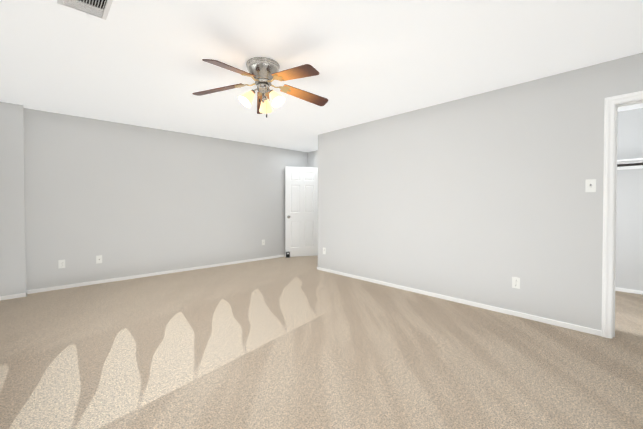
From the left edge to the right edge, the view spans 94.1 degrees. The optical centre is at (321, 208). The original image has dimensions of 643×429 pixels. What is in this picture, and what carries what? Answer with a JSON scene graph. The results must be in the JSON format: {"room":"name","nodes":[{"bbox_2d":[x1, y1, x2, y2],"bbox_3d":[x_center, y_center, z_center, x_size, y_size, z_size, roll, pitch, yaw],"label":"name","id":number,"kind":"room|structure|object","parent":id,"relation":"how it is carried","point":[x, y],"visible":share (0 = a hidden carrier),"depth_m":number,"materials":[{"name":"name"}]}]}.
{"room":"empty bedroom","nodes":[
{"label":"empty bedroom","id":0,"kind":"room"},
{"bbox_2d":[0,102,25,295],"bbox_3d":[-4.055,-0.093,3.667,0.600,2.440,0.140,-1,1,-43],"label":"wall","id":1,"kind":"structure","parent":0,"point":[12,234],"depth_m":3.75,"materials":[{"name":"grey paint"}]},
{"bbox_2d":[0,292,27,300],"bbox_3d":[-3.986,1.102,3.641,0.582,0.050,0.015,-1,1,-43],"label":"baseboard","id":2,"kind":"structure","parent":1,"relation":"attached to","point":[22,294],"depth_m":3.75,"materials":[{"name":"white wood"}]},
{"bbox_2d":[24,108,306,289],"bbox_3d":[-1.949,-0.124,5.815,6.850,2.440,0.120,-1,1,-43],"label":"wall","id":3,"kind":"structure","parent":0,"point":[123,200],"depth_m":4.82,"materials":[{"name":"grey paint"}]},
{"bbox_2d":[58,260,64,267],"bbox_3d":[-3.620,0.769,4.176,0.072,0.117,0.008,-1,1,-43],"label":"electrical outlet","id":4,"kind":"object","parent":3,"relation":"attached to","point":[61,263],"visible":1,"depth_m":4.17,"materials":[{"name":"white plastic"}]},
{"bbox_2d":[96,255,101,263],"bbox_3d":[-3.310,0.753,4.461,0.072,0.117,0.016,-1,1,-43],"label":"outlet","id":5,"kind":"object","parent":3,"relation":"attached to","point":[99,259],"visible":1,"depth_m":4.46,"materials":[{"name":"white plastic"}]},
{"bbox_2d":[26,254,284,293],"bbox_3d":[-2.107,1.075,5.590,4.850,0.050,0.015,-1,1,-43],"label":"baseboard","id":6,"kind":"structure","parent":3,"relation":"attached to","point":[256,259],"depth_m":4.81,"materials":[{"name":"white wood"}]},
{"bbox_2d":[285,166,317,256],"bbox_3d":[-0.449,0.064,6.812,0.695,2.024,0.417,-1,1,-43],"label":"door","id":7,"kind":"structure","parent":3,"relation":"in","point":[301,211],"depth_m":6.78,"materials":[{"name":"white painted wood"},{"name":"metal"}]},
{"bbox_2d":[307,150,317,167],"bbox_3d":[-0.155,-0.142,7.124,0.120,2.440,0.420,-1,1,-43],"label":"wall","id":8,"kind":"structure","parent":0,"point":[312,158],"depth_m":7.08,"materials":[{"name":"grey paint"}]},
{"bbox_2d":[0,255,642,428],"bbox_3d":[0.278,1.160,3.452,6.850,0.060,6.640,-1,1,-43],"label":"floor","id":9,"kind":"structure","parent":0,"point":[300,342],"depth_m":2.28,"materials":[{"name":"carpet"}]},
{"bbox_2d":[0,0,642,151],"bbox_3d":[0.278,-1.340,3.417,6.850,0.060,6.640,-1,1,-43],"label":"ceiling","id":10,"kind":"structure","parent":0,"point":[137,62],"depth_m":2.50,"materials":[{"name":"white paint"}]},
{"bbox_2d":[57,0,112,19],"bbox_3d":[-1.424,-1.276,1.812,0.252,0.023,0.412,-1,1,-43],"label":"ceiling vent","id":11,"kind":"object","parent":10,"relation":"in","point":[99,8],"visible":1,"depth_m":1.90,"materials":[{"name":"white metal"}]},
{"bbox_2d":[192,57,327,117],"bbox_3d":[-0.494,-1.054,2.686,1.270,0.491,1.237,-1,1,-43],"label":"ceiling fan","id":12,"kind":"object","parent":10,"relation":"hanging from","point":[263,73],"visible":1,"depth_m":2.64,"materials":[{"name":"brown wood"}]},
{"bbox_2d":[318,53,642,329],"bbox_3d":[1.556,-0.095,3.774,0.120,2.440,4.630,-1,1,-43],"label":"wall","id":13,"kind":"structure","parent":0,"point":[483,198],"depth_m":3.36,"materials":[{"name":"grey paint"}]},
{"bbox_2d":[317,267,600,335],"bbox_3d":[1.212,1.096,4.062,0.012,0.050,3.787,-1,1,-43],"label":"baseboard","id":14,"kind":"structure","parent":13,"relation":"attached to","point":[542,319],"depth_m":3.40,"materials":[{"name":"white wood"}]},
{"bbox_2d":[512,277,519,288],"bbox_3d":[2.052,0.781,3.162,0.008,0.117,0.072,-1,1,-43],"label":"electrical outlet","id":15,"kind":"object","parent":13,"relation":"attached to","point":[515,282],"visible":1,"depth_m":3.16,"materials":[{"name":"white plastic"}]},
{"bbox_2d":[585,179,595,191],"bbox_3d":[2.444,-0.210,2.720,0.020,0.117,0.072,-1,1,-43],"label":"light switch","id":16,"kind":"object","parent":13,"relation":"attached to","point":[590,185],"visible":1,"depth_m":2.73,"materials":[{"name":"white plastic"}]},
{"bbox_2d":[601,91,642,338],"bbox_3d":[2.862,0.110,2.380,0.120,2.070,0.805,-1,1,-43],"label":"door frame","id":17,"kind":"structure","parent":13,"relation":"attached to","point":[628,103],"depth_m":2.64,"materials":[{"name":"white wood"}]},
{"bbox_2d":[615,108,642,290],"bbox_3d":[4.014,-0.101,4.191,0.120,2.440,2.400,-1,1,-43],"label":"wall","id":18,"kind":"structure","parent":0,"point":[629,242],"depth_m":4.00,"materials":[{"name":"grey paint"}]},
{"bbox_2d":[615,287,642,294],"bbox_3d":[4.006,1.095,4.118,0.015,0.050,2.280,-1,1,-43],"label":"baseboard","id":19,"kind":"structure","parent":18,"relation":"attached to","point":[616,288],"depth_m":4.00,"materials":[{"name":"white wood"}]},
{"bbox_2d":[617,158,642,169],"bbox_3d":[3.900,-0.580,3.995,0.305,0.104,2.280,-1,1,-43],"label":"shelf","id":20,"kind":"object","parent":18,"relation":"attached to","point":[636,163],"depth_m":3.87,"materials":[{"name":"white wood"}]}
]}

